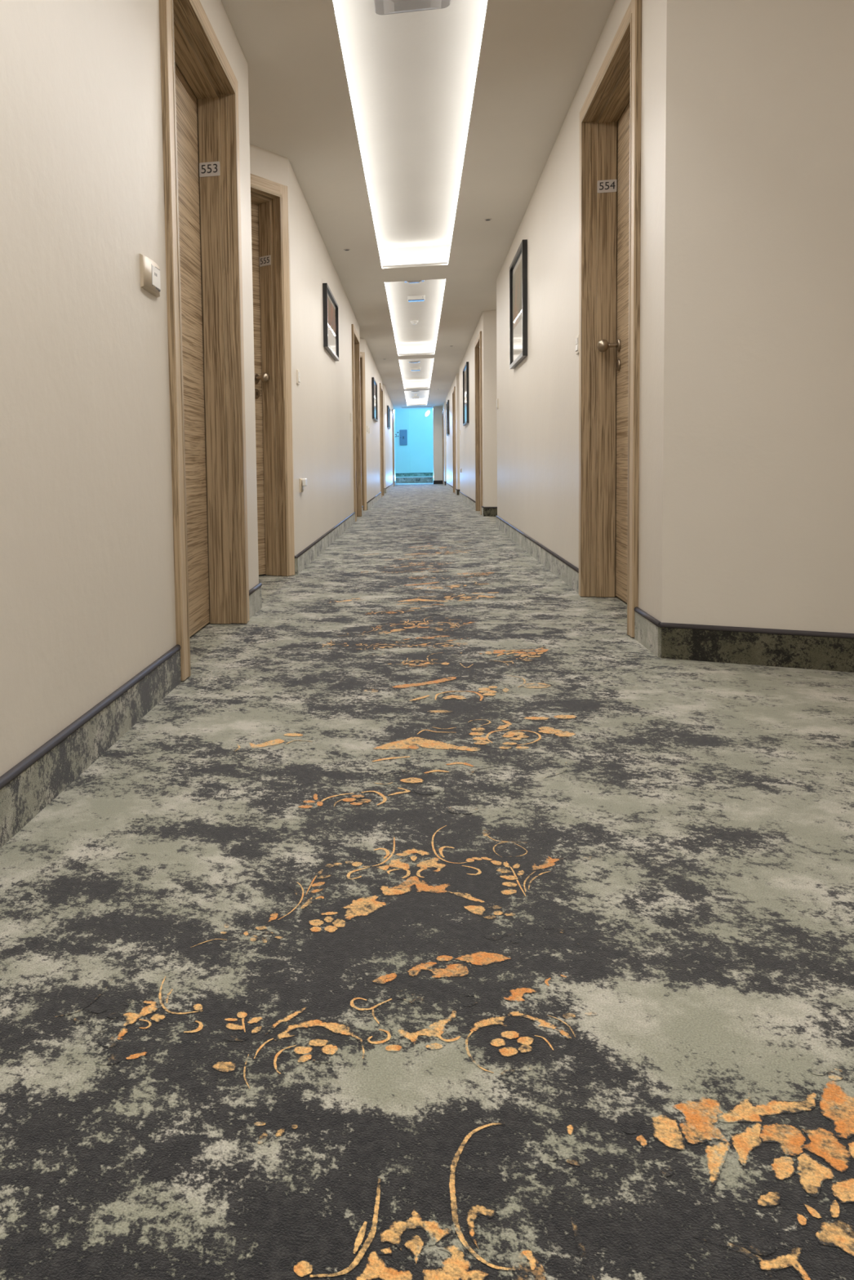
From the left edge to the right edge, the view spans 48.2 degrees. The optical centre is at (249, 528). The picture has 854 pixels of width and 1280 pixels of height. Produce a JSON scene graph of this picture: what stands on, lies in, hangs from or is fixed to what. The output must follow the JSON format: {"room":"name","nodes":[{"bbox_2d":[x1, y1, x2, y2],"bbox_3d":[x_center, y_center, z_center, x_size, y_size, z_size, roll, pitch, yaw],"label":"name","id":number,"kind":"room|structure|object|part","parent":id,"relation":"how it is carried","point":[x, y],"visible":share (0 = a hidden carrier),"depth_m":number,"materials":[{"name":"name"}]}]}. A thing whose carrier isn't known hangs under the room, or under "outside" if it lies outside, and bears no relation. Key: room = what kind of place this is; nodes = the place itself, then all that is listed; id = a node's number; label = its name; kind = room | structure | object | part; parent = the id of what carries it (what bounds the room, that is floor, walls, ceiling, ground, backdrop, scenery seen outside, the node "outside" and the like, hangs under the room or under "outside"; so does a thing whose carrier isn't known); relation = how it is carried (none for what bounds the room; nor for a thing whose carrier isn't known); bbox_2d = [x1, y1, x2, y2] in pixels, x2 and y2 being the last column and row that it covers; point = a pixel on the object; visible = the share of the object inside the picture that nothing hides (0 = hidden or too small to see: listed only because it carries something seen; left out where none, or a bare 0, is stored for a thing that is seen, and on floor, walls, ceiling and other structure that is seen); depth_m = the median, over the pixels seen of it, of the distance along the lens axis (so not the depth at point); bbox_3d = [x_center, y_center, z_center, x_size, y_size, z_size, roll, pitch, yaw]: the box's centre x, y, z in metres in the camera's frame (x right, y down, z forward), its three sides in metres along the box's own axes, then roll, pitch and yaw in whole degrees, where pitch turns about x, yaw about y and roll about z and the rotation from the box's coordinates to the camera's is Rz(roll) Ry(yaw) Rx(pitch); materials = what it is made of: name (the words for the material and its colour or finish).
{"room":"hotel corridor","nodes":[
{"label":"hotel corridor","id":0,"kind":"room"},
{"bbox_2d":[0,0,395,776],"bbox_3d":[1.130,-1.362,12.129,0.756,2.293,32.400,-1,4,10],"label":"wall","id":1,"kind":"structure","parent":0,"point":[87,604],"depth_m":1.99,"materials":[{"name":"paint"}]},
{"bbox_2d":[139,253,160,297],"bbox_3d":[-0.252,-0.647,2.372,0.015,0.082,0.150,-1,4,10],"label":"light switch","id":2,"kind":"object","parent":1,"relation":"attached to","point":[149,270],"visible":1,"depth_m":2.34,"materials":[{"name":"beige plastic"}]},
{"bbox_2d":[0,480,395,848],"bbox_3d":[1.456,-0.284,12.145,0.169,0.108,32.408,-1,4,10],"label":"baseboard","id":3,"kind":"structure","parent":1,"relation":"attached to","point":[30,785],"depth_m":1.90,"materials":[{"name":"carpet"}]},
{"bbox_2d":[159,0,249,680],"bbox_3d":[-0.206,-0.628,3.070,0.190,2.055,1.037,-1,4,10],"label":"door","id":4,"kind":"structure","parent":1,"relation":"in","point":[199,87],"depth_m":3.44,"materials":[{"name":"brown wood"}]},
{"bbox_3d":[-0.150,-1.339,3.450,0.078,0.052,0.002,-1,4,10],"label":"number plate","id":5,"kind":"part","parent":4,"relation":"part of","materials":[{"name":"metal"}]},
{"bbox_2d":[249,173,294,576],"bbox_3d":[-0.173,-0.763,4.721,0.190,2.105,1.022,2,5,40],"label":"door","id":6,"kind":"structure","parent":1,"relation":"in","point":[268,198],"depth_m":5.03,"materials":[{"name":"brown wood"}]},
{"bbox_3d":[0.036,-0.734,5.037,0.010,0.053,0.053,2,5,40],"label":"keyhole plate","id":7,"kind":"part","parent":6,"relation":"part of","materials":[{"name":"silver metal"}]},
{"bbox_3d":[0.065,-0.816,5.006,0.090,0.054,0.054,2,5,40],"label":"knob","id":8,"kind":"part","parent":6,"relation":"part of","materials":[{"name":"silver metal"}]},
{"bbox_3d":[0.083,-1.446,5.004,0.078,0.052,0.002,2,5,40],"label":"number plate","id":9,"kind":"part","parent":6,"relation":"part of","materials":[{"name":"metal"}]},
{"bbox_3d":[-0.109,-0.760,4.667,0.020,2.099,1.016,2,5,40],"label":"casing","id":10,"kind":"part","parent":6,"relation":"part of","materials":[{"name":"brown wood"}]},
{"bbox_2d":[296,369,300,385],"bbox_3d":[0.279,-0.867,5.298,0.014,0.082,0.082,-1,4,10],"label":"light switch","id":11,"kind":"object","parent":1,"relation":"attached to","point":[298,380],"visible":1,"depth_m":5.27,"materials":[{"name":"beige plastic"}]},
{"bbox_2d":[299,478,306,493],"bbox_3d":[0.314,-0.252,5.396,0.034,0.082,0.110,-1,4,10],"label":"wall socket","id":12,"kind":"object","parent":1,"relation":"attached to","point":[303,482],"visible":1,"depth_m":5.36,"materials":[{"name":"beige plastic"}]},
{"bbox_2d":[322,283,338,361],"bbox_3d":[0.642,-1.601,7.270,0.031,0.460,0.980,-1,4,10],"label":"framed picture","id":13,"kind":"object","parent":1,"relation":"attached to","point":[331,317],"visible":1,"depth_m":7.15,"materials":[{"name":"black paint"}]},
{"bbox_3d":[0.644,-1.601,7.269,0.002,0.416,0.936,-1,4,10],"label":"glass","id":14,"kind":"part","parent":13,"relation":"part of","materials":[{"name":"glass"}]},
{"bbox_2d":[351,324,361,521],"bbox_3d":[1.114,-1.149,10.333,0.190,2.082,1.046,-1,4,10],"label":"door","id":15,"kind":"structure","parent":1,"relation":"in","point":[355,338],"depth_m":10.72,"materials":[{"name":"brown wood"}]},
{"bbox_2d":[360,351,366,510],"bbox_3d":[1.136,-1.253,11.917,0.190,2.080,1.022,2,5,40],"label":"door","id":16,"kind":"structure","parent":1,"relation":"in","point":[362,353],"depth_m":12.21,"materials":[{"name":"brown wood"}]},
{"bbox_2d":[371,377,377,422],"bbox_3d":[1.968,-2.014,14.554,0.031,0.620,1.150,-1,4,10],"label":"framed picture","id":17,"kind":"object","parent":1,"relation":"attached to","point":[375,417],"visible":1,"depth_m":14.37,"materials":[{"name":"black paint"}]},
{"bbox_3d":[1.969,-2.014,14.554,0.002,0.564,1.094,-1,4,10],"label":"glass","id":18,"kind":"part","parent":17,"relation":"part of","materials":[{"name":"glass"}]},
{"bbox_2d":[379,382,383,497],"bbox_3d":[2.403,-1.644,17.420,0.190,2.082,1.046,-1,4,10],"label":"door","id":19,"kind":"structure","parent":1,"relation":"in","point":[380,385],"depth_m":17.79,"materials":[{"name":"brown wood"}]},
{"bbox_3d":[2.485,-1.644,17.405,0.020,2.076,1.040,-1,4,10],"label":"casing","id":20,"kind":"part","parent":19,"relation":"part of","materials":[{"name":"brown wood"}]},
{"bbox_2d":[386,405,390,429],"bbox_3d":[3.220,-2.571,21.445,0.031,0.490,1.200,-1,4,10],"label":"framed picture","id":21,"kind":"object","parent":1,"relation":"attached to","point":[388,406],"visible":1,"depth_m":21.12,"materials":[{"name":"black paint"}]},
{"bbox_2d":[391,408,394,485],"bbox_3d":[3.868,-2.207,25.478,0.190,2.082,1.046,-1,4,10],"label":"door","id":22,"kind":"structure","parent":1,"relation":"in","point":[393,428],"depth_m":25.10,"materials":[{"name":"brown wood"}]},
{"bbox_2d":[394,408,433,473],"bbox_3d":[5.458,-2.894,30.337,4.700,2.750,5.300,-1,4,10],"label":"wall","id":23,"kind":"structure","parent":0,"point":[416,456],"depth_m":32.80,"materials":[{"name":"paint"}]},
{"bbox_2d":[399,429,407,445],"bbox_3d":[5.438,-3.223,32.750,0.260,0.550,0.046,-1,4,10],"label":"electrical panel","id":24,"kind":"object","parent":23,"relation":"attached to","point":[403,433],"visible":1,"depth_m":32.74,"materials":[{"name":"metal"}]},
{"bbox_2d":[395,472,433,476],"bbox_3d":[6.416,-1.926,32.752,3.308,0.108,0.157,-1,4,10],"label":"baseboard","id":25,"kind":"structure","parent":23,"relation":"attached to","point":[411,473],"depth_m":32.86,"materials":[{"name":"carpet"}]},
{"bbox_2d":[424,409,430,417],"bbox_3d":[6.277,-4.064,32.687,0.187,0.234,0.035,-1,4,10],"label":"wall lamp","id":26,"kind":"object","parent":23,"relation":"attached to","point":[428,412],"visible":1,"depth_m":32.67,"materials":[{"name":"white metal"}]},
{"bbox_2d":[425,410,430,416],"bbox_3d":[6.275,-4.063,32.677,0.136,0.244,0.015,32,9,7],"label":"diffuser","id":27,"kind":"object","parent":26,"relation":"attached to","point":[428,412],"depth_m":32.67,"materials":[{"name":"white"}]},
{"bbox_2d":[395,475,433,483],"bbox_3d":[5.553,-1.655,31.074,4.500,0.176,3.890,-1,4,10],"label":"step","id":28,"kind":"structure","parent":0,"point":[403,479],"depth_m":29.19,"materials":[{"name":"carpet"}]},
{"bbox_2d":[221,0,615,408],"bbox_3d":[2.184,-2.589,11.826,4.300,0.190,32.550,-1,4,10],"label":"ceiling","id":29,"kind":"structure","parent":0,"point":[399,135],"depth_m":4.84,"materials":[{"name":"paint"}]},
{"bbox_2d":[367,0,456,17],"bbox_3d":[0.650,-2.103,3.698,0.350,0.024,0.220,-1,4,10],"label":"ceiling vent","id":30,"kind":"object","parent":29,"relation":"in","point":[376,7],"visible":1,"depth_m":3.72,"materials":[{"name":"paint"}]},
{"bbox_2d":[401,280,426,283],"bbox_3d":[1.665,-2.499,9.364,0.250,0.024,0.160,-1,4,10],"label":"recessed light","id":31,"kind":"object","parent":29,"relation":"in","point":[419,281],"visible":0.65,"depth_m":9.34,"materials":[{"name":"paint"}]},
{"bbox_2d":[410,320,417,324],"bbox_3d":[2.132,-2.668,11.988,0.100,0.050,0.100,-1,4,10],"label":"smoke detector","id":32,"kind":"object","parent":29,"relation":"attached to","point":[413,322],"visible":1,"depth_m":11.96,"materials":[{"name":"white plastic"}]},
{"bbox_2d":[407,360,421,363],"bbox_3d":[2.981,-3.015,16.771,0.250,0.024,0.160,-1,4,10],"label":"recessed light","id":33,"kind":"object","parent":29,"relation":"in","point":[411,362],"visible":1,"depth_m":16.73,"materials":[{"name":"paint"}]},
{"bbox_2d":[410,367,420,370],"bbox_3d":[3.206,-3.080,17.896,0.190,0.052,0.086,-1,4,10],"label":"box","id":34,"kind":"object","parent":29,"relation":"attached to","point":[415,368],"visible":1,"depth_m":17.86,"materials":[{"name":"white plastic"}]},
{"bbox_2d":[407,295,425,302],"bbox_3d":[1.845,-2.547,10.255,0.190,0.052,0.086,-1,4,10],"label":"box","id":35,"kind":"object","parent":29,"relation":"attached to","point":[413,298],"visible":1,"depth_m":10.22,"materials":[{"name":"white plastic"}]},
{"bbox_2d":[400,406,432,408],"bbox_3d":[4.871,-3.542,26.986,0.900,0.018,0.100,-1,4,10],"label":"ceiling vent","id":36,"kind":"object","parent":29,"relation":"in","point":[411,406],"visible":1,"depth_m":26.93,"materials":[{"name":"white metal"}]},
{"bbox_2d":[0,482,853,1279],"bbox_3d":[2.654,-0.416,14.566,4.800,0.001,37.800,-1,4,10],"label":"floor","id":37,"kind":"structure","parent":0,"point":[442,922],"depth_m":1.13,"materials":[{"name":"carpet"}]},
{"bbox_2d":[432,406,442,480],"bbox_3d":[5.807,-2.466,27.359,0.753,2.293,0.680,-1,4,10],"label":"wall pier","id":38,"kind":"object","parent":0,"point":[437,411],"visible":0.21,"depth_m":27.07,"materials":[{"name":"paint"}]},
{"bbox_2d":[433,480,442,484],"bbox_3d":[5.529,-1.359,27.136,0.280,0.105,0.014,-1,4,10],"label":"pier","id":39,"kind":"object","parent":38,"relation":"attached to","point":[434,482],"visible":0.79,"depth_m":27.13,"materials":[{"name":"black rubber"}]},
{"bbox_2d":[442,0,853,633],"bbox_3d":[3.379,-1.383,11.718,1.026,2.293,32.400,-1,4,10],"label":"wall","id":40,"kind":"structure","parent":0,"point":[746,513],"depth_m":2.67,"materials":[{"name":"paint"}]},
{"bbox_2d":[442,410,444,484],"bbox_3d":[5.599,-2.301,26.380,0.190,2.077,0.996,-1,4,10],"label":"door","id":41,"kind":"structure","parent":40,"relation":"in","point":[442,411],"depth_m":25.97,"materials":[{"name":"brown wood"}]},
{"bbox_2d":[446,400,448,435],"bbox_3d":[4.694,-2.615,21.938,0.031,0.790,1.100,-1,4,10],"label":"framed picture","id":42,"kind":"object","parent":40,"relation":"attached to","point":[447,402],"visible":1,"depth_m":21.68,"materials":[{"name":"black paint"}]},
{"bbox_3d":[4.692,-2.615,21.938,0.002,0.734,1.044,-1,4,10],"label":"glass","id":43,"kind":"part","parent":42,"relation":"part of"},
{"bbox_2d":[452,386,455,493],"bbox_3d":[4.149,-1.744,18.409,0.190,2.077,0.996,-1,4,10],"label":"door","id":44,"kind":"structure","parent":40,"relation":"in","point":[454,388],"depth_m":18.79,"materials":[{"name":"brown wood"}]},
{"bbox_3d":[4.068,-1.743,18.424,0.020,2.071,0.990,-1,4,10],"label":"casing","id":45,"kind":"part","parent":44,"relation":"part of","materials":[{"name":"brown wood"}]},
{"bbox_2d":[462,361,468,426],"bbox_3d":[3.198,-1.975,13.707,0.031,0.860,1.120,-1,4,10],"label":"framed picture","id":46,"kind":"object","parent":40,"relation":"attached to","point":[465,370],"visible":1,"depth_m":13.61,"materials":[{"name":"black paint"}]},
{"bbox_3d":[3.196,-1.975,13.707,0.002,0.804,1.064,-1,4,10],"label":"glass","id":47,"kind":"part","parent":46,"relation":"part of","materials":[{"name":"glass"}]},
{"bbox_2d":[474,331,482,515],"bbox_3d":[2.798,-1.226,10.979,0.190,2.077,0.996,-1,4,10],"label":"door","id":48,"kind":"structure","parent":40,"relation":"in","point":[477,344],"depth_m":11.38,"materials":[{"name":"brown wood"}]},
{"bbox_2d":[509,239,527,368],"bbox_3d":[1.893,-1.552,6.536,0.031,0.755,0.880,-1,4,10],"label":"framed picture","id":49,"kind":"object","parent":40,"relation":"attached to","point":[518,267],"visible":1,"depth_m":6.45,"materials":[{"name":"black paint"}]},
{"bbox_3d":[1.891,-1.552,6.537,0.002,0.699,0.824,-1,4,10],"label":"glass","id":50,"kind":"part","parent":49,"relation":"part of","materials":[{"name":"glass"}]},
{"bbox_2d":[575,334,578,354],"bbox_3d":[1.479,-0.830,4.176,0.014,0.082,0.082,-1,4,10],"label":"light switch","id":51,"kind":"object","parent":40,"relation":"attached to","point":[577,336],"visible":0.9,"depth_m":4.16,"materials":[{"name":"beige plastic"}]},
{"bbox_2d":[578,0,641,637],"bbox_3d":[1.445,-0.717,3.536,0.190,2.099,1.050,-1,4,10],"label":"door","id":52,"kind":"structure","parent":40,"relation":"in","point":[609,270],"depth_m":3.93,"materials":[{"name":"brown wood"}]},
{"bbox_3d":[1.515,-1.451,3.924,0.078,0.052,0.002,-1,4,10],"label":"number plate","id":53,"kind":"part","parent":52,"relation":"part of","materials":[{"name":"metal"}]},
{"bbox_3d":[1.518,-0.775,3.920,0.090,0.054,0.054,-1,4,10],"label":"knob","id":54,"kind":"part","parent":52,"relation":"part of","materials":[{"name":"silver metal"}]},
{"bbox_3d":[1.560,-0.693,3.918,0.010,0.053,0.053,-1,4,10],"label":"keyhole plate","id":55,"kind":"part","parent":52,"relation":"part of","materials":[{"name":"silver metal"}]},
{"bbox_2d":[444,481,853,672],"bbox_3d":[3.313,-0.302,11.806,0.872,0.108,32.408,-1,4,10],"label":"baseboard","id":56,"kind":"structure","parent":40,"relation":"attached to","point":[786,648],"depth_m":2.71,"materials":[{"name":"carpet"}]}
]}

